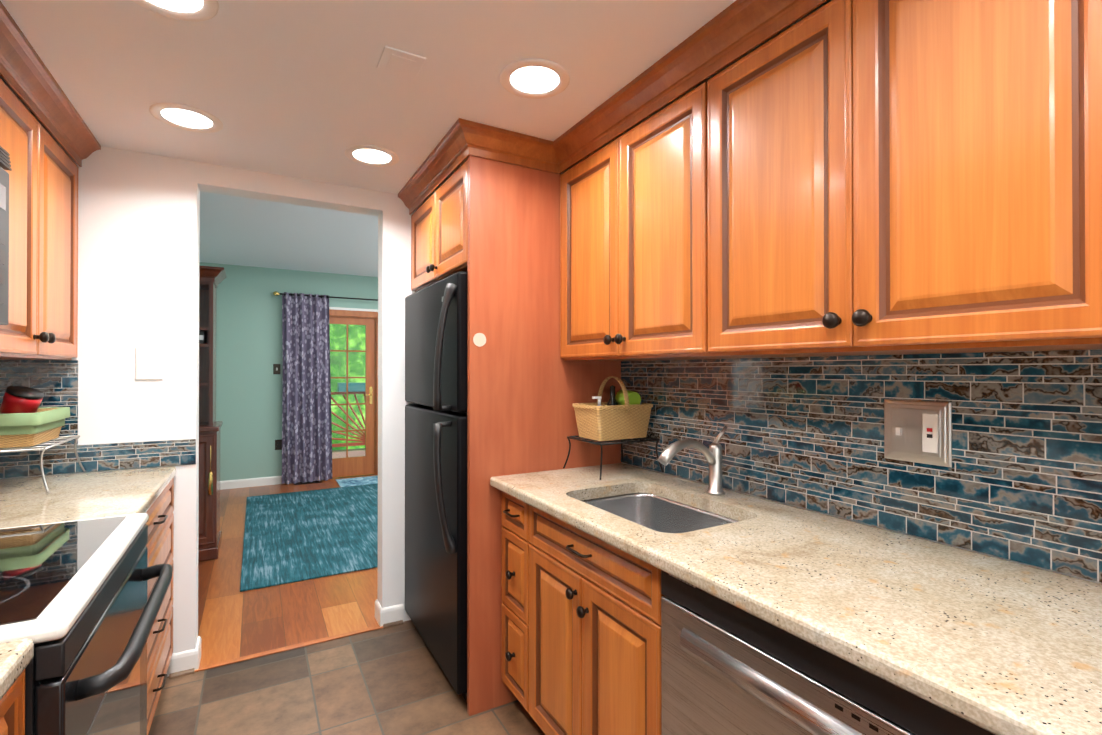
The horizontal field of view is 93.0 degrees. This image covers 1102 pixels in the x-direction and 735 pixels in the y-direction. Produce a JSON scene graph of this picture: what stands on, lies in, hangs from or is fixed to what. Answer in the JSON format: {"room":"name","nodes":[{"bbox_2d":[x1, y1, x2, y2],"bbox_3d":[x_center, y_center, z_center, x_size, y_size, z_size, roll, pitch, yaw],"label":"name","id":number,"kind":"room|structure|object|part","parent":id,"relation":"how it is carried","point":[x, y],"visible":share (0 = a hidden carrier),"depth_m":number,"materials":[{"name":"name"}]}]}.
{"room":"kitchen","nodes":[
{"label":"kitchen","id":0,"kind":"room"},
{"bbox_2d":[0,138,426,676],"bbox_3d":[-0.458,0.027,3.029,4.300,2.640,0.120,0,0,-29],"label":"wall","id":1,"kind":"structure","parent":0,"point":[138,243],"depth_m":2.29,"materials":[{"name":"white paint"}]},
{"bbox_2d":[0,360,195,477],"bbox_3d":[-1.892,0.199,2.147,0.722,0.456,0.006,0,0,-29],"label":"backsplash","id":2,"kind":"structure","parent":1,"relation":"attached to","point":[55,382],"depth_m":2.11,"materials":[{"name":"tile"}]},
{"bbox_2d":[135,347,162,379],"bbox_3d":[-1.723,-0.017,2.244,0.095,0.140,0.006,0,0,-29],"label":"switch plate","id":3,"kind":"object","parent":1,"relation":"attached to","point":[148,363],"visible":1,"depth_m":2.24,"materials":[{"name":"white plastic"}]},
{"bbox_2d":[170,636,200,666],"bbox_3d":[-1.918,1.296,2.275,0.662,0.095,0.012,0,0,-29],"label":"baseboard","id":4,"kind":"structure","parent":1,"relation":"attached to","point":[185,660],"depth_m":2.30,"materials":[{"name":"white wood"}]},
{"bbox_2d":[169,620,402,678],"bbox_3d":[-1.213,1.336,2.505,1.000,0.016,0.016,0,0,-29],"label":"trim","id":5,"kind":"structure","parent":1,"relation":"attached to","point":[191,671],"depth_m":2.29,"materials":[{"name":"wood"}]},
{"bbox_2d":[194,625,382,671],"bbox_3d":[-1.225,1.341,2.515,0.825,0.007,0.034,0,0,-29],"label":"trim","id":6,"kind":"structure","parent":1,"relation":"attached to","point":[257,655],"depth_m":2.49,"materials":[{"name":"brown wood"}]},
{"bbox_2d":[375,599,403,619],"bbox_3d":[0.173,1.302,3.454,2.577,0.095,0.012,0,0,-29],"label":"baseboard","id":7,"kind":"structure","parent":1,"relation":"attached to","point":[380,613],"depth_m":2.74,"materials":[{"name":"white wood"}]},
{"bbox_2d":[198,474,378,666],"bbox_3d":[-1.464,1.407,4.808,4.300,0.100,4.220,0,0,-29],"label":"floor","id":8,"kind":"structure","parent":0,"point":[234,622],"depth_m":3.00,"materials":[{"name":"brown wood"}]},
{"bbox_2d":[198,265,226,561],"bbox_3d":[-2.738,0.316,3.725,0.704,2.070,0.485,0,0,-29],"label":"tall cabinet","id":9,"kind":"object","parent":8,"relation":"on","point":[211,278],"visible":0.31,"depth_m":3.77,"materials":[{"name":"brown wood"}]},
{"bbox_2d":[294,481,321,484],"bbox_3d":[-2.869,1.362,6.180,0.300,0.004,0.110,0,0,-29],"label":"floor vent","id":10,"kind":"object","parent":8,"relation":"in","point":[300,483],"visible":0.79,"depth_m":6.19,"materials":[{"name":"brown metal"}]},
{"bbox_2d":[240,483,377,591],"bbox_3d":[-1.725,1.350,4.741,1.820,0.012,2.660,0,0,-29],"label":"rug","id":11,"kind":"object","parent":8,"relation":"on","point":[291,537],"visible":0.58,"depth_m":4.18,"materials":[{"name":"teal fabric"}]},
{"bbox_2d":[336,475,377,486],"bbox_3d":[-2.184,1.359,6.308,0.720,0.010,0.460,0,0,-29],"label":"door mat","id":12,"kind":"object","parent":8,"relation":"on","point":[356,481],"visible":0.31,"depth_m":6.21,"materials":[{"name":"blue fabric"}]},
{"bbox_2d":[199,262,377,480],"bbox_3d":[-2.471,0.106,6.601,4.300,2.520,0.120,0,0,-29],"label":"wall","id":13,"kind":"structure","parent":0,"point":[249,354],"depth_m":6.01,"materials":[{"name":"teal paint"}]},
{"bbox_2d":[220,476,306,489],"bbox_3d":[-3.514,1.315,5.930,1.470,0.095,0.012,0,0,-29],"label":"baseboard","id":14,"kind":"structure","parent":13,"relation":"attached to","point":[262,481],"depth_m":5.97,"materials":[{"name":"white wood"}]},
{"bbox_2d":[273,364,280,373],"bbox_3d":[-3.203,0.018,6.112,0.075,0.120,0.012,0,0,-29],"label":"light switch","id":15,"kind":"object","parent":13,"relation":"attached to","point":[276,368],"visible":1,"depth_m":6.11,"materials":[{"name":"brown metal"}]},
{"bbox_2d":[275,439,281,449],"bbox_3d":[-3.186,0.903,6.119,0.075,0.120,0.008,0,0,-29],"label":"outlet","id":16,"kind":"object","parent":13,"relation":"attached to","point":[278,444],"visible":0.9,"depth_m":6.12,"materials":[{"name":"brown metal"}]},
{"bbox_2d":[273,291,377,483],"bbox_3d":[-2.244,0.235,6.579,2.225,2.238,0.138,0,0,-29],"label":"curtain","id":17,"kind":"object","parent":13,"relation":"hanging from","point":[306,427],"visible":0.94,"depth_m":6.18,"materials":[{"name":"fabric"}]},
{"bbox_3d":[-2.248,-0.849,6.592,2.225,0.070,0.122,0,0,-29],"label":"curtain rod","id":18,"kind":"part","parent":17,"relation":"part of","materials":[{"name":"black metal"}]},
{"bbox_2d":[329,316,376,477],"bbox_3d":[-2.542,0.366,6.542,0.678,1.999,0.146,0,0,-29],"label":"french door","id":19,"kind":"structure","parent":13,"relation":"in","point":[347,465],"depth_m":6.63,"materials":[{"name":"brown wood"}]},
{"bbox_2d":[329,307,377,474],"bbox_3d":[-2.515,0.313,6.495,0.830,2.105,0.018,0,0,-29],"label":"door frame","id":20,"kind":"structure","parent":13,"relation":"attached to","point":[351,312],"depth_m":6.58,"materials":[{"name":"brown wood"}]},
{"bbox_2d":[199,191,377,276],"bbox_3d":[-1.494,-1.223,4.874,4.300,0.120,4.100,0,0,-29],"label":"ceiling","id":21,"kind":"structure","parent":0,"point":[239,231],"depth_m":4.65,"materials":[{"name":"white paint"}]},
{"bbox_2d":[148,620,544,734],"bbox_3d":[0.095,1.383,0.320,2.610,0.100,5.130,0,0,-29],"label":"floor","id":22,"kind":"structure","parent":0,"point":[393,680],"depth_m":2.13,"materials":[{"name":"tile"}]},
{"bbox_2d":[0,669,24,734],"bbox_3d":[-0.895,0.896,0.290,0.649,0.872,0.846,0,0,-29],"label":"base cabinet","id":23,"kind":"object","parent":22,"relation":"on","point":[12,705],"depth_m":0.78,"materials":[{"name":"brown wood"}]},
{"bbox_2d":[0,639,33,699],"bbox_3d":[-0.889,0.438,0.297,0.652,0.039,0.847,0,0,-29],"label":"countertop","id":24,"kind":"structure","parent":23,"relation":"on","point":[16,657],"depth_m":0.77,"materials":[{"name":"beige stone"}]},
{"bbox_2d":[0,513,171,734],"bbox_3d":[-1.240,0.786,1.023,0.763,1.100,0.760,0,0,-29],"label":"range","id":25,"kind":"object","parent":22,"relation":"on","point":[78,609],"visible":1,"depth_m":1.05,"materials":[{"name":"black metal"}]},
{"bbox_2d":[146,477,173,734],"bbox_3d":[-1.704,0.904,1.725,0.649,0.872,0.912,0,0,-29],"label":"base cabinet","id":26,"kind":"object","parent":22,"relation":"on","point":[160,524],"depth_m":1.96,"materials":[{"name":"brown wood"}]},
{"bbox_2d":[0,466,175,527],"bbox_3d":[-1.696,0.446,1.729,0.652,0.039,0.909,0,0,-29],"label":"countertop","id":27,"kind":"structure","parent":26,"relation":"on","point":[24,501],"depth_m":1.74,"materials":[{"name":"beige stone"}]},
{"bbox_2d":[0,435,84,493],"bbox_3d":[-1.942,0.347,1.858,0.352,0.152,0.437,0,0,-29],"label":"stand","id":28,"kind":"object","parent":27,"relation":"on","point":[61,439],"visible":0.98,"depth_m":1.80,"materials":[{"name":"grey metal"}]},
{"bbox_2d":[0,386,69,447],"bbox_3d":[-1.944,0.168,1.858,0.286,0.205,0.356,0,0,-29],"label":"basket","id":29,"kind":"object","parent":28,"relation":"on","point":[26,420],"visible":1,"depth_m":1.82,"materials":[{"name":"wicker"}]},
{"bbox_2d":[405,271,467,701],"bbox_3d":[-0.293,0.484,2.553,0.778,1.720,0.843,0,0,-29],"label":"refrigerator","id":30,"kind":"object","parent":22,"relation":"on","point":[436,331],"visible":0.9,"depth_m":2.21,"materials":[{"name":"black metal"}]},
{"bbox_2d":[501,492,520,702],"bbox_3d":[0.119,0.906,2.120,0.599,0.872,0.238,0,0,-29],"label":"base cabinet","id":31,"kind":"object","parent":22,"relation":"on","point":[511,506],"depth_m":1.99,"materials":[{"name":"brown wood"}]},
{"bbox_2d":[467,155,621,715],"bbox_3d":[-0.002,0.259,2.207,0.728,2.167,0.028,0,0,-29],"label":"panel","id":32,"kind":"object","parent":22,"relation":"on","point":[527,386],"visible":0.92,"depth_m":2.10,"materials":[{"name":"brown wood"}]},
{"bbox_2d":[521,501,663,734],"bbox_3d":[0.351,0.904,1.710,0.599,0.872,0.705,0,0,-29],"label":"base cabinet","id":33,"kind":"object","parent":22,"relation":"on","point":[580,632],"depth_m":1.54,"materials":[{"name":"brown wood"}]},
{"bbox_2d":[490,463,1101,734],"bbox_3d":[0.638,0.443,1.152,0.648,0.039,2.438,0,0,-29],"label":"countertop","id":34,"kind":"structure","parent":33,"relation":"on","point":[995,645],"depth_m":0.98,"materials":[{"name":"beige stone"}]},
{"bbox_2d":[563,435,663,479],"bbox_3d":[0.254,0.356,2.157,0.316,0.137,0.276,0,0,-29],"label":"stand","id":35,"kind":"object","parent":34,"relation":"on","point":[582,439],"visible":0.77,"depth_m":2.10,"materials":[{"name":"black metal"}]},
{"bbox_2d":[573,376,652,440],"bbox_3d":[0.255,0.161,2.162,0.286,0.250,0.201,0,0,-29],"label":"basket","id":36,"kind":"object","parent":35,"relation":"on","point":[623,413],"visible":1,"depth_m":2.10,"materials":[{"name":"wicker"},{"name":"green plastic"},{"name":"white plastic"}]},
{"bbox_2d":[582,493,738,532],"bbox_3d":[0.323,0.560,1.641,0.410,0.190,0.580,0,0,-29],"label":"undermount sink","id":37,"kind":"object","parent":34,"relation":"in","point":[656,513],"visible":0.04,"depth_m":1.88,"materials":[{"name":"silver metal"}]},
{"bbox_2d":[658,426,726,494],"bbox_3d":[0.466,0.312,1.723,0.282,0.228,0.060,0,0,-29],"label":"faucet","id":38,"kind":"object","parent":34,"relation":"on","point":[712,454],"visible":1,"depth_m":1.75,"materials":[{"name":"silver metal"}]},
{"bbox_2d":[661,570,994,734],"bbox_3d":[0.679,0.901,1.109,0.616,0.872,0.656,0,0,-29],"label":"dishwasher","id":39,"kind":"object","parent":22,"relation":"on","point":[727,668],"visible":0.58,"depth_m":1.00,"materials":[{"name":"silver metal"}]},
{"bbox_2d":[0,0,830,198],"bbox_3d":[0.095,-0.989,0.333,2.610,0.120,5.130,0,0,-29],"label":"ceiling","id":40,"kind":"structure","parent":0,"point":[306,89],"depth_m":1.61,"materials":[{"name":"white paint"}]},
{"bbox_2d":[132,0,218,21],"bbox_3d":[-0.945,-0.921,1.279,0.224,0.006,0.224,0,0,-29],"label":"recessed light","id":41,"kind":"object","parent":40,"relation":"in","point":[194,10],"visible":1,"depth_m":1.34,"materials":[{"name":"white"}]},
{"bbox_2d":[149,103,222,132],"bbox_3d":[-1.342,-0.918,1.931,0.224,0.006,0.224,0,0,-29],"label":"recessed light","id":42,"kind":"object","parent":40,"relation":"in","point":[186,117],"visible":1,"depth_m":1.92,"materials":[{"name":"white"}]},
{"bbox_2d":[345,145,398,166],"bbox_3d":[-0.776,-0.916,2.271,0.224,0.006,0.224,0,0,-29],"label":"recessed light","id":43,"kind":"object","parent":40,"relation":"in","point":[372,155],"visible":1,"depth_m":2.26,"materials":[{"name":"white"}]},
{"bbox_2d":[377,46,425,77],"bbox_3d":[-0.453,-0.919,1.579,0.120,0.007,0.120,0,0,-29],"label":"ceiling vent","id":44,"kind":"object","parent":40,"relation":"in","point":[397,61],"visible":1,"depth_m":1.57,"materials":[{"name":"white"}]},
{"bbox_2d":[500,59,569,98],"bbox_3d":[-0.052,-0.919,1.674,0.224,0.006,0.224,0,0,-29],"label":"recessed light","id":45,"kind":"object","parent":40,"relation":"in","point":[534,78],"visible":1,"depth_m":1.67,"materials":[{"name":"white"}]},
{"bbox_2d":[622,349,1101,583],"bbox_3d":[1.188,0.205,0.943,0.100,2.262,5.130,0,0,-29],"label":"wall","id":46,"kind":"structure","parent":0,"point":[888,529],"depth_m":1.33,"materials":[{"name":"white paint"}]},
{"bbox_2d":[411,159,467,291],"bbox_3d":[-0.234,-0.614,2.592,0.760,0.417,0.859,0,0,-29],"label":"upper cabinet","id":47,"kind":"object","parent":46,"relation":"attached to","point":[439,233],"visible":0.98,"depth_m":2.34,"materials":[{"name":"brown wood"}]},
{"bbox_2d":[560,88,699,360],"bbox_3d":[0.382,-0.428,1.937,0.328,0.794,0.828,0,0,-29],"label":"upper cabinet","id":48,"kind":"object","parent":46,"relation":"attached to","point":[628,292],"depth_m":1.79,"materials":[{"name":"brown wood"}]},
{"bbox_2d":[621,350,1101,582],"bbox_3d":[0.919,0.195,1.313,0.006,0.456,2.439,0,0,-29],"label":"backsplash","id":49,"kind":"structure","parent":46,"relation":"attached to","point":[1020,480],"depth_m":1.32,"materials":[{"name":"tile"}]},
{"bbox_2d":[884,399,951,466],"bbox_3d":[0.909,0.160,1.307,0.016,0.155,0.152,0,0,-29],"label":"outlet","id":50,"kind":"object","parent":49,"relation":"attached to","point":[918,431],"visible":1,"depth_m":1.30,"materials":[{"name":"silver metal"}]},
{"bbox_2d":[696,0,1101,358],"bbox_3d":[0.791,-0.432,1.210,0.328,0.794,0.841,0,0,-29],"label":"upper cabinet","id":51,"kind":"object","parent":46,"relation":"attached to","point":[856,177],"depth_m":1.04,"materials":[{"name":"brown wood"}]},
{"bbox_2d":[398,0,827,214],"bbox_3d":[0.225,-0.874,1.403,0.467,0.100,3.388,0,0,-29],"label":"crown molding","id":52,"kind":"structure","parent":51,"relation":"attached to","point":[734,31],"depth_m":1.76,"materials":[{"name":"brown wood"}]},
{"bbox_3d":[-0.998,0.198,-0.290,0.100,2.262,5.130,0,0,-29],"label":"wall","id":53,"kind":"structure","parent":0,"visible":0},
{"bbox_2d":[0,146,11,324],"bbox_3d":[-1.381,-0.337,0.950,0.440,0.455,0.756,0,0,-29],"label":"microwave","id":54,"kind":"object","parent":53,"relation":"attached to","point":[4,236],"visible":1,"depth_m":1.34,"materials":[{"name":"black plastic"}]},
{"bbox_2d":[0,78,77,359],"bbox_3d":[-1.847,-0.430,1.661,0.328,0.794,0.896,0,0,-29],"label":"upper cabinet","id":55,"kind":"object","parent":53,"relation":"attached to","point":[43,250],"visible":1,"depth_m":1.69,"materials":[{"name":"brown wood"}]},
{"bbox_2d":[0,1,100,166],"bbox_3d":[-1.275,-0.875,1.052,0.066,0.100,2.528,0,0,-29],"label":"crown molding","id":56,"kind":"structure","parent":55,"relation":"attached to","point":[27,76],"depth_m":1.65,"materials":[{"name":"brown wood"}]},
{"label":"outside","id":57,"kind":"structure","parent":0,"visible":0},
{"bbox_2d":[329,324,364,449],"bbox_3d":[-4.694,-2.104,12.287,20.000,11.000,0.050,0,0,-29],"label":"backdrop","id":58,"kind":"structure","parent":57,"point":[339,367],"depth_m":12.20,"materials":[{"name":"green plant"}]},
{"bbox_2d":[332,448,364,457],"bbox_3d":[-2.824,1.458,7.933,7.000,0.110,2.540,0,0,-29],"label":"floor","id":59,"kind":"structure","parent":57,"point":[338,453],"depth_m":8.56,"materials":[{"name":"brown"}]},
{"bbox_2d":[331,392,364,446],"bbox_3d":[-3.325,0.883,8.824,6.600,1.050,0.090,0,0,-29],"label":"deck railing","id":60,"kind":"object","parent":59,"relation":"on","point":[362,439],"depth_m":8.79,"materials":[{"name":"brown wood"}]},
{"bbox_2d":[337,383,364,391],"bbox_3d":[-3.303,0.332,8.839,0.550,0.148,0.180,0,0,-29],"label":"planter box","id":61,"kind":"object","parent":60,"relation":"on","point":[350,388],"depth_m":8.73,"materials":[{"name":"teal"}]}
]}

